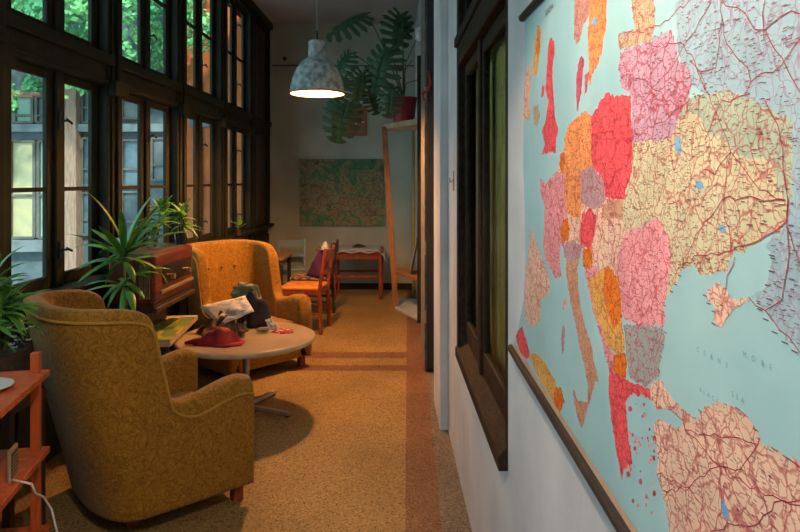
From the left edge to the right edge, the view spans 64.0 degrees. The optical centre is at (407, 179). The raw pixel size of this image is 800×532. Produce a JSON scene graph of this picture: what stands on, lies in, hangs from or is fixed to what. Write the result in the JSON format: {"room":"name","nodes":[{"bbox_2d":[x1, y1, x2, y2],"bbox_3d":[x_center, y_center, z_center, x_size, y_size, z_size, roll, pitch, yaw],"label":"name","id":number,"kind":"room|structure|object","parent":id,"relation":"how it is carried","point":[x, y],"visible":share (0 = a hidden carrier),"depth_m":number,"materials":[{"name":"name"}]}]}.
{"room":"sunroom","nodes":[
{"label":"sunroom","id":0,"kind":"room"},
{"bbox_2d":[8,228,268,462],"bbox_3d":[-2.058,1.100,3.480,0.185,0.900,11.160,0,0,0],"label":"wall","id":1,"kind":"structure","parent":0,"point":[22,418],"depth_m":3.49,"materials":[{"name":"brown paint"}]},
{"bbox_2d":[0,0,15,449],"bbox_3d":[-1.980,-0.330,3.010,0.160,3.759,0.200,0,0,0],"label":"trim","id":2,"kind":"structure","parent":1,"relation":"attached to","point":[7,51],"depth_m":3.03,"materials":[{"name":"green paint"}]},
{"bbox_2d":[6,0,96,296],"bbox_3d":[-1.998,-0.730,3.638,0.100,2.680,1.055,0,0,0],"label":"window","id":3,"kind":"structure","parent":1,"relation":"in","point":[53,188],"depth_m":3.64,"materials":[{"name":"green paint"}]},
{"bbox_2d":[97,0,128,307],"bbox_3d":[-1.980,-0.330,4.265,0.160,3.759,0.200,0,0,0],"label":"wooden post","id":4,"kind":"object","parent":1,"relation":"attached to","point":[109,12],"depth_m":4.18,"materials":[{"name":"green paint"}]},
{"bbox_2d":[4,9,271,135],"bbox_3d":[-2.000,-0.720,3.480,0.140,0.200,11.160,0,0,0],"label":"wooden beam","id":5,"kind":"structure","parent":1,"relation":"attached to","point":[36,44],"depth_m":3.99,"materials":[{"name":"green paint"}]},
{"bbox_2d":[3,223,273,316],"bbox_3d":[-2.020,0.630,3.480,0.260,0.040,11.160,0,0,0],"label":"trim","id":6,"kind":"structure","parent":1,"relation":"attached to","point":[81,284],"depth_m":3.92,"materials":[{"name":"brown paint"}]},
{"bbox_2d":[230,216,244,235],"bbox_3d":[-1.875,0.497,6.988,0.192,0.224,0.208,0,0,0],"label":"houseplant","id":7,"kind":"object","parent":6,"relation":"on","point":[237,231],"visible":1,"depth_m":6.98,"materials":[{"name":"green plant"}]},
{"bbox_2d":[122,0,168,246],"bbox_3d":[-1.998,-0.730,4.893,0.100,2.680,1.055,0,0,0],"label":"window","id":8,"kind":"structure","parent":1,"relation":"in","point":[143,186],"depth_m":4.90,"materials":[{"name":"green paint"}]},
{"bbox_2d":[169,0,190,349],"bbox_3d":[-1.980,-0.330,5.520,0.160,3.759,0.200,0,0,0],"label":"trim","id":9,"kind":"structure","parent":1,"relation":"attached to","point":[178,115],"depth_m":5.43,"materials":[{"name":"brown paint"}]},
{"bbox_2d":[187,0,213,243],"bbox_3d":[-1.998,-0.730,6.147,0.100,2.680,1.055,0,0,0],"label":"window","id":10,"kind":"structure","parent":1,"relation":"in","point":[197,185],"depth_m":6.15,"materials":[{"name":"green paint"}]},
{"bbox_2d":[214,0,230,237],"bbox_3d":[-1.980,-0.330,6.775,0.160,3.759,0.200,0,0,0],"label":"trim","id":11,"kind":"structure","parent":1,"relation":"attached to","point":[221,127],"depth_m":6.69,"materials":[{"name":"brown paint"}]},
{"bbox_2d":[228,0,244,233],"bbox_3d":[-1.998,-0.730,7.402,0.100,2.680,1.055,0,0,0],"label":"window","id":12,"kind":"structure","parent":1,"relation":"in","point":[234,8],"depth_m":7.41,"materials":[{"name":"green paint"}]},
{"bbox_2d":[228,0,272,32],"bbox_3d":[-2.030,-2.139,3.480,0.240,0.139,11.160,0,0,0],"label":"trim","id":13,"kind":"structure","parent":1,"relation":"attached to","point":[262,21],"depth_m":8.18,"materials":[{"name":"green paint"}]},
{"bbox_2d":[245,9,257,239],"bbox_3d":[-1.980,-0.330,8.030,0.160,3.759,0.200,0,0,0],"label":"trim","id":14,"kind":"structure","parent":1,"relation":"attached to","point":[250,18],"depth_m":7.93,"materials":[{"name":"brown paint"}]},
{"bbox_2d":[256,24,264,225],"bbox_3d":[-2.024,-0.730,8.570,0.052,2.680,0.860,0,0,0],"label":"window","id":15,"kind":"structure","parent":1,"relation":"in","point":[260,34],"depth_m":8.67,"materials":[{"name":"brown wood"}]},
{"bbox_2d":[256,24,257,115],"bbox_3d":[-2.024,-1.440,8.350,0.052,1.260,0.420,0,0,0],"label":"sash","id":16,"kind":"object","parent":15,"relation":"attached to","point":[256,24],"depth_m":8.49,"materials":[{"name":"brown wood"}]},
{"bbox_2d":[256,137,257,225],"bbox_3d":[-2.024,-0.005,8.350,0.052,1.230,0.420,0,0,0],"label":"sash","id":17,"kind":"object","parent":15,"relation":"attached to","point":[256,137],"depth_m":8.49,"materials":[{"name":"brown wood"}]},
{"bbox_2d":[258,26,264,118],"bbox_3d":[-2.024,-1.440,8.790,0.052,1.260,0.420,0,0,0],"label":"sash","id":18,"kind":"object","parent":15,"relation":"attached to","point":[261,34],"depth_m":8.73,"materials":[{"name":"brown wood"}]},
{"bbox_2d":[258,134,264,224],"bbox_3d":[-2.024,-0.005,8.790,0.052,1.230,0.420,0,0,0],"label":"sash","id":19,"kind":"object","parent":15,"relation":"attached to","point":[261,139],"depth_m":8.73,"materials":[{"name":"brown wood"}]},
{"bbox_2d":[265,29,269,222],"bbox_3d":[-2.005,-0.799,9.030,0.110,2.819,0.060,0,0,0],"label":"trim","id":20,"kind":"structure","parent":1,"relation":"attached to","point":[267,35],"depth_m":9.00,"materials":[{"name":"green paint"}]},
{"bbox_2d":[0,290,471,531],"bbox_3d":[-0.450,1.650,3.480,3.300,0.200,11.160,0,0,0],"label":"floor","id":21,"kind":"structure","parent":0,"point":[362,446],"depth_m":3.61,"materials":[{"name":"brown carpet"}]},
{"bbox_2d":[2,388,46,528],"bbox_3d":[-1.630,1.210,2.555,0.240,0.680,0.250,0,0,0],"label":"plant stand","id":22,"kind":"object","parent":21,"relation":"on","point":[8,420],"visible":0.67,"depth_m":2.46,"materials":[{"name":"brown wood"}]},
{"bbox_2d":[0,246,48,371],"bbox_3d":[-1.668,0.571,2.576,0.406,0.597,0.404,0,0,0],"label":"houseplant","id":23,"kind":"object","parent":22,"relation":"on","point":[14,356],"visible":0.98,"depth_m":2.56,"materials":[{"name":"green plant"}]},
{"bbox_2d":[0,351,49,531],"bbox_3d":[-1.403,1.073,2.007,0.385,0.955,0.420,0,0,-12],"label":"shelf rack","id":24,"kind":"object","parent":21,"relation":"on","point":[30,459],"visible":0.99,"depth_m":2.19,"materials":[{"name":"orange wood"}]},
{"bbox_2d":[0,377,14,389],"bbox_3d":[-1.340,0.656,2.020,0.170,0.016,0.170,0,0,0],"label":"plate","id":25,"kind":"object","parent":24,"relation":"on","point":[4,382],"visible":1,"depth_m":2.07,"materials":[{"name":"white ceramic"}]},
{"bbox_2d":[7,443,17,483],"bbox_3d":[-1.234,0.884,2.000,0.012,0.100,0.070,0,0,-15],"label":"phone","id":26,"kind":"object","parent":24,"relation":"on","point":[12,454],"visible":1,"depth_m":1.98,"materials":[{"name":"beige plastic"}]},
{"bbox_2d":[12,479,57,531],"bbox_3d":[-1.180,1.238,2.139,0.070,0.623,0.321,0,0,4],"label":"charging cable","id":27,"kind":"object","parent":24,"relation":"hanging from","point":[15,480],"visible":1,"depth_m":2.08,"materials":[{"name":"white plastic"}]},
{"bbox_2d":[70,190,183,310],"bbox_3d":[-1.616,0.519,3.753,0.665,0.923,0.530,0,0,-24],"label":"dracaena","id":28,"kind":"object","parent":21,"relation":"on","point":[127,241],"visible":0.84,"depth_m":3.71,"materials":[{"name":"green plant"}]},
{"bbox_2d":[23,289,254,527],"bbox_3d":[-1.338,1.041,3.094,0.890,1.018,0.797,0,0,-42],"label":"armchair","id":29,"kind":"object","parent":21,"relation":"on","point":[138,438],"visible":0.97,"depth_m":2.77,"materials":[{"name":"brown fabric"}]},
{"bbox_2d":[171,391,192,398],"bbox_3d":[-1.223,1.245,3.197,0.540,0.170,0.540,0,0,-42],"label":"seat cushion","id":30,"kind":"object","parent":29,"relation":"on","point":[174,394],"depth_m":3.48,"materials":[{"name":"fabric"}]},
{"bbox_2d":[154,315,197,354],"bbox_3d":[-1.701,1.275,4.332,0.375,0.550,0.780,0,0,-6],"label":"side table","id":31,"kind":"object","parent":21,"relation":"on","point":[166,345],"visible":0.2,"depth_m":4.36,"materials":[{"name":"brown wood"}]},
{"bbox_2d":[106,289,195,325],"bbox_3d":[-1.710,0.896,4.315,0.320,0.206,0.730,0,0,0],"label":"wooden box","id":32,"kind":"object","parent":31,"relation":"on","point":[157,314],"visible":0.32,"depth_m":4.34,"materials":[{"name":"brown wood"}]},
{"bbox_2d":[109,243,193,308],"bbox_3d":[-1.683,0.624,4.273,0.325,0.336,0.714,0,0,0],"label":"radio","id":33,"kind":"object","parent":32,"relation":"on","point":[177,258],"visible":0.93,"depth_m":4.05,"materials":[{"name":"red wood"}]},
{"bbox_2d":[139,265,149,299],"bbox_3d":[-1.613,0.627,3.920,0.064,0.210,0.007,0,0,0],"label":"grille","id":34,"kind":"object","parent":33,"relation":"attached to","point":[144,282],"depth_m":3.92,"materials":[{"name":"wood"}]},
{"bbox_2d":[139,195,177,246],"bbox_3d":[-1.645,0.276,4.229,0.262,0.358,0.278,0,0,-20],"label":"houseplant","id":35,"kind":"object","parent":33,"relation":"on","point":[160,201],"visible":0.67,"depth_m":4.24,"materials":[{"name":"green plant"}]},
{"bbox_2d":[166,197,203,243],"bbox_3d":[-1.598,0.287,4.587,0.261,0.336,0.288,0,0,0],"label":"houseplant","id":36,"kind":"object","parent":33,"relation":"on","point":[180,238],"visible":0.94,"depth_m":4.54,"materials":[{"name":"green plant"}]},
{"bbox_2d":[155,317,194,341],"bbox_3d":[-1.592,0.995,4.290,0.170,0.008,0.680,0,0,-6],"label":"magazine","id":37,"kind":"object","parent":31,"relation":"on","point":[168,330],"visible":0.76,"depth_m":4.30,"materials":[{"name":"paper"}]},
{"bbox_2d":[174,322,314,417],"bbox_3d":[-1.090,1.300,4.310,0.918,0.500,0.918,0,0,0],"label":"coffee table","id":38,"kind":"object","parent":21,"relation":"on","point":[257,344],"visible":0.65,"depth_m":4.16,"materials":[{"name":"laminate"}]},
{"bbox_2d":[184,327,245,347],"bbox_3d":[-1.225,0.996,4.118,0.361,0.108,0.214,0,0,10],"label":"hat","id":39,"kind":"object","parent":38,"relation":"on","point":[222,337],"visible":1,"depth_m":4.07,"materials":[{"name":"fabric"}]},
{"bbox_2d":[196,310,248,335],"bbox_3d":[-1.273,0.976,4.412,0.329,0.148,0.300,0,0,-40],"label":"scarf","id":40,"kind":"object","parent":38,"relation":"on","point":[212,325],"visible":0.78,"depth_m":4.36,"materials":[{"name":"brown fabric"}]},
{"bbox_2d":[200,296,253,323],"bbox_3d":[-1.252,0.905,4.423,0.382,0.177,0.175,0,0,-9],"label":"newspaper","id":41,"kind":"object","parent":40,"relation":"on","point":[236,308],"visible":1,"depth_m":4.43,"materials":[{"name":"white paper"}]},
{"bbox_2d":[237,291,270,327],"bbox_3d":[-1.107,0.924,4.635,0.264,0.252,0.227,0,0,0],"label":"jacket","id":42,"kind":"object","parent":38,"relation":"on","point":[255,319],"visible":0.84,"depth_m":4.57,"materials":[{"name":"black fabric"}]},
{"bbox_2d":[231,282,261,298],"bbox_3d":[-1.174,0.829,4.657,0.242,0.166,0.113,0,0,13],"label":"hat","id":43,"kind":"object","parent":42,"relation":"on","point":[243,288],"visible":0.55,"depth_m":4.67,"materials":[{"name":"green fabric"}]},
{"bbox_2d":[255,327,269,332],"bbox_3d":[-1.000,1.030,4.400,0.100,0.039,0.100,0,0,0],"label":"ashtray","id":44,"kind":"object","parent":38,"relation":"on","point":[265,330],"visible":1,"depth_m":4.40,"materials":[{"name":"clear glass"}]},
{"bbox_2d":[265,318,277,329],"bbox_3d":[-0.953,1.014,4.506,0.120,0.073,0.044,0,0,37],"label":"paper slip","id":45,"kind":"object","parent":38,"relation":"on","point":[270,323],"visible":0.91,"depth_m":4.51,"materials":[{"name":"white paper"}]},
{"bbox_2d":[271,328,293,333],"bbox_3d":[-0.870,1.037,4.418,0.168,0.024,0.112,0,0,0],"label":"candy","id":46,"kind":"object","parent":38,"relation":"on","point":[280,330],"visible":1,"depth_m":4.39,"materials":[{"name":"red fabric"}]},
{"bbox_2d":[187,239,311,375],"bbox_3d":[-1.398,1.041,5.356,0.890,1.018,0.797,0,0,42],"label":"armchair","id":47,"kind":"object","parent":21,"relation":"on","point":[218,266],"visible":0.62,"depth_m":5.48,"materials":[{"name":"orange fabric"}]},
{"bbox_2d":[271,316,294,323],"bbox_3d":[-1.283,1.245,5.253,0.540,0.170,0.540,0,0,42],"label":"seat cushion","id":48,"kind":"object","parent":47,"relation":"on","point":[287,319],"depth_m":5.32,"materials":[{"name":"orange fabric"}]},
{"bbox_2d":[277,253,292,295],"bbox_3d":[-1.640,1.220,7.550,0.460,0.660,0.600,0,0,0],"label":"cafe table","id":49,"kind":"object","parent":21,"relation":"on","point":[281,256],"visible":0.29,"depth_m":7.59,"materials":[{"name":"brown wood"}]},
{"bbox_2d":[277,239,305,274],"bbox_3d":[-1.525,1.171,8.377,0.374,0.759,0.459,0,0,-10],"label":"dining chair","id":50,"kind":"object","parent":21,"relation":"on","point":[280,243],"visible":0.48,"depth_m":8.56,"materials":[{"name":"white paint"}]},
{"bbox_2d":[282,245,334,334],"bbox_3d":[-1.030,1.119,6.627,0.510,0.862,0.416,0,0,6],"label":"dining chair","id":51,"kind":"object","parent":21,"relation":"on","point":[309,288],"visible":0.76,"depth_m":6.45,"materials":[{"name":"brown wood"}]},
{"bbox_2d":[290,239,338,319],"bbox_3d":[-1.050,1.119,7.279,0.510,0.862,0.416,0,0,2],"label":"dining chair","id":52,"kind":"object","parent":21,"relation":"on","point":[299,276],"visible":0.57,"depth_m":7.20,"materials":[{"name":"brown wood"}]},
{"bbox_2d":[306,241,328,276],"bbox_3d":[-0.998,0.882,7.226,0.290,0.379,0.291,0,0,-44],"label":"coat","id":53,"kind":"object","parent":52,"relation":"on","point":[314,271],"visible":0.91,"depth_m":7.14,"materials":[{"name":"purple fabric"}]},
{"bbox_2d":[334,246,383,299],"bbox_3d":[-0.660,1.232,8.550,0.660,0.635,0.540,0,0,0],"label":"table","id":54,"kind":"object","parent":21,"relation":"on","point":[341,255],"visible":0.6,"depth_m":8.31,"materials":[{"name":"brown wood"}]},
{"bbox_2d":[337,245,386,261],"bbox_3d":[-0.644,0.986,8.544,0.723,0.170,0.562,0,0,0],"label":"tablecloth","id":55,"kind":"object","parent":54,"relation":"on","point":[375,248],"visible":0.78,"depth_m":8.38,"materials":[{"name":"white fabric"}]},
{"bbox_2d":[382,55,420,322],"bbox_3d":[-0.084,0.101,7.567,0.467,2.902,1.265,0,0,0],"label":"stand","id":56,"kind":"object","parent":21,"relation":"on","point":[411,308],"visible":0.92,"depth_m":7.51,"materials":[{"name":"brown wood"}]},
{"bbox_2d":[321,7,416,143],"bbox_3d":[-0.423,-1.194,7.257,1.065,1.586,0.725,0,0,0],"label":"monstera","id":57,"kind":"object","parent":56,"relation":"on","point":[402,107],"visible":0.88,"depth_m":7.08,"materials":[{"name":"green plant"}]},
{"bbox_2d":[392,96,416,121],"bbox_3d":[-0.050,-0.811,7.380,0.320,0.270,0.320,0,0,0],"label":"pot","id":58,"kind":"object","parent":56,"relation":"on","point":[407,112],"depth_m":7.26,"materials":[{"name":"red ceramic"}]},
{"bbox_2d":[410,238,416,273],"bbox_3d":[0.075,0.873,7.480,0.099,0.410,0.300,0,0,0],"label":"picture frame","id":59,"kind":"object","parent":56,"relation":"on","point":[415,247],"visible":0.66,"depth_m":7.33,"materials":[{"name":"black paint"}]},
{"bbox_2d":[412,130,414,298],"bbox_3d":[0.070,0.450,8.350,0.034,2.200,0.036,0,0,0],"label":"pole","id":60,"kind":"object","parent":21,"relation":"on","point":[413,131],"visible":0.91,"depth_m":8.34,"materials":[{"name":"brown wood"}]},
{"bbox_2d":[253,0,418,23],"bbox_3d":[-0.400,-2.285,3.480,3.600,0.150,11.560,0,0,0],"label":"ceiling","id":61,"kind":"structure","parent":0,"point":[276,11],"depth_m":8.29,"materials":[{"name":"paint"}]},
{"bbox_2d":[289,0,344,97],"bbox_3d":[-0.780,-1.474,5.500,0.476,1.472,0.476,0,0,0],"label":"pendant lamp","id":62,"kind":"object","parent":61,"relation":"hanging from","point":[316,76],"visible":1,"depth_m":5.37,"materials":[{"name":"white metal"}]},
{"bbox_2d":[309,39,325,55],"bbox_3d":[-0.780,-1.123,5.500,0.148,0.145,0.148,0,0,0],"label":"socket","id":63,"kind":"object","parent":62,"relation":"attached to","point":[317,47],"depth_m":5.44,"materials":[{"name":"grey ceramic"}]},
{"bbox_2d":[268,24,414,282],"bbox_3d":[-0.400,-0.230,9.160,3.600,3.960,0.200,0,0,0],"label":"wall","id":64,"kind":"structure","parent":0,"point":[297,133],"depth_m":9.06,"materials":[{"name":"grey paint"}]},
{"bbox_2d":[300,159,383,225],"bbox_3d":[-0.930,0.175,9.040,1.190,0.944,0.039,0,0,0],"label":"map","id":65,"kind":"object","parent":64,"relation":"attached to","point":[333,192],"visible":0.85,"depth_m":9.02,"materials":[{"name":"green paper"}]},
{"bbox_2d":[272,65,413,65],"bbox_3d":[-0.915,-1.617,9.052,2.010,0.021,0.016,0,0,0],"label":"cable conduit","id":66,"kind":"object","parent":64,"relation":"attached to","point":[272,65],"visible":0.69,"depth_m":9.04,"materials":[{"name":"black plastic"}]},
{"bbox_2d":[283,283,411,289],"bbox_3d":[-0.920,1.505,9.050,2.020,0.090,0.020,0,0,0],"label":"baseboard","id":67,"kind":"structure","parent":64,"relation":"attached to","point":[343,286],"depth_m":9.04,"materials":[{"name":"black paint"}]},
{"bbox_2d":[332,106,366,135],"bbox_3d":[-0.830,-0.835,9.043,0.500,0.420,0.031,0,0,0],"label":"board","id":68,"kind":"object","parent":64,"relation":"attached to","point":[362,131],"visible":0.38,"depth_m":9.04,"materials":[{"name":"brown wood"}]},
{"bbox_2d":[415,0,615,531],"bbox_3d":[0.412,-0.330,3.503,0.300,3.760,11.400,0,0,-2],"label":"wall","id":69,"kind":"structure","parent":0,"point":[542,489],"depth_m":1.91,"materials":[{"name":"white paint"}]},
{"bbox_2d":[415,27,420,40],"bbox_3d":[0.130,-1.505,6.600,0.110,0.150,0.100,0,0,0],"label":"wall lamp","id":70,"kind":"object","parent":69,"relation":"attached to","point":[418,30],"visible":0.69,"depth_m":6.56,"materials":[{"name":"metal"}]},
{"bbox_2d":[421,0,433,369],"bbox_3d":[0.167,-0.210,5.528,0.093,3.480,0.778,0,0,-2],"label":"door","id":71,"kind":"structure","parent":69,"relation":"in","point":[427,6],"depth_m":5.15,"materials":[{"name":"black paint"}]},
{"bbox_2d":[421,71,431,99],"bbox_3d":[0.148,-0.754,5.126,0.084,0.236,0.034,0,0,-13],"label":"ribbon","id":72,"kind":"object","parent":71,"relation":"attached to","point":[428,72],"visible":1,"depth_m":5.12,"materials":[{"name":"red fabric"}]},
{"bbox_2d":[434,0,447,429],"bbox_3d":[0.215,-0.330,4.228,0.052,3.759,0.540,0,0,-2],"label":"trim","id":73,"kind":"structure","parent":69,"relation":"attached to","point":[440,6],"depth_m":3.96,"materials":[{"name":"white paint"}]},
{"bbox_2d":[454,0,507,470],"bbox_3d":[0.331,-0.427,2.613,0.155,2.645,1.295,0,0,-2],"label":"window","id":74,"kind":"structure","parent":69,"relation":"in","point":[481,24],"depth_m":2.62,"materials":[{"name":"brown wood"}]},
{"bbox_2d":[476,34,504,377],"bbox_3d":[0.372,-0.430,2.610,0.045,2.600,1.261,0,0,-2],"label":"window pane","id":75,"kind":"object","parent":74,"relation":"hanging from","point":[497,54],"visible":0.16,"depth_m":2.56,"materials":[{"name":"glass"}]},
{"bbox_2d":[507,0,799,531],"bbox_3d":[0.313,0.061,1.046,0.021,0.978,1.535,0,0,-2],"label":"map","id":76,"kind":"object","parent":69,"relation":"attached to","point":[657,336],"visible":1,"depth_m":0.79},
{"label":"outside","id":77,"kind":"structure","parent":0,"visible":0},
{"bbox_3d":[-7.100,2.650,3.050,9.800,0.200,12.100,0,0,0],"label":"ground","id":78,"kind":"structure","parent":77,"visible":0},
{"bbox_2d":[11,0,240,284],"bbox_3d":[-5.605,-0.750,8.860,6.790,6.600,0.480,0,0,0],"label":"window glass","id":79,"kind":"object","parent":78,"relation":"on","point":[26,125],"visible":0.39,"depth_m":8.74,"materials":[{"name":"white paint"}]},
{"bbox_2d":[11,0,209,116],"bbox_3d":[-4.893,-2.726,7.749,4.974,3.947,1.796,0,0,0],"label":"climbing ivy","id":80,"kind":"object","parent":79,"relation":"attached to","point":[33,8],"visible":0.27,"depth_m":7.91,"materials":[{"name":"green plant"}]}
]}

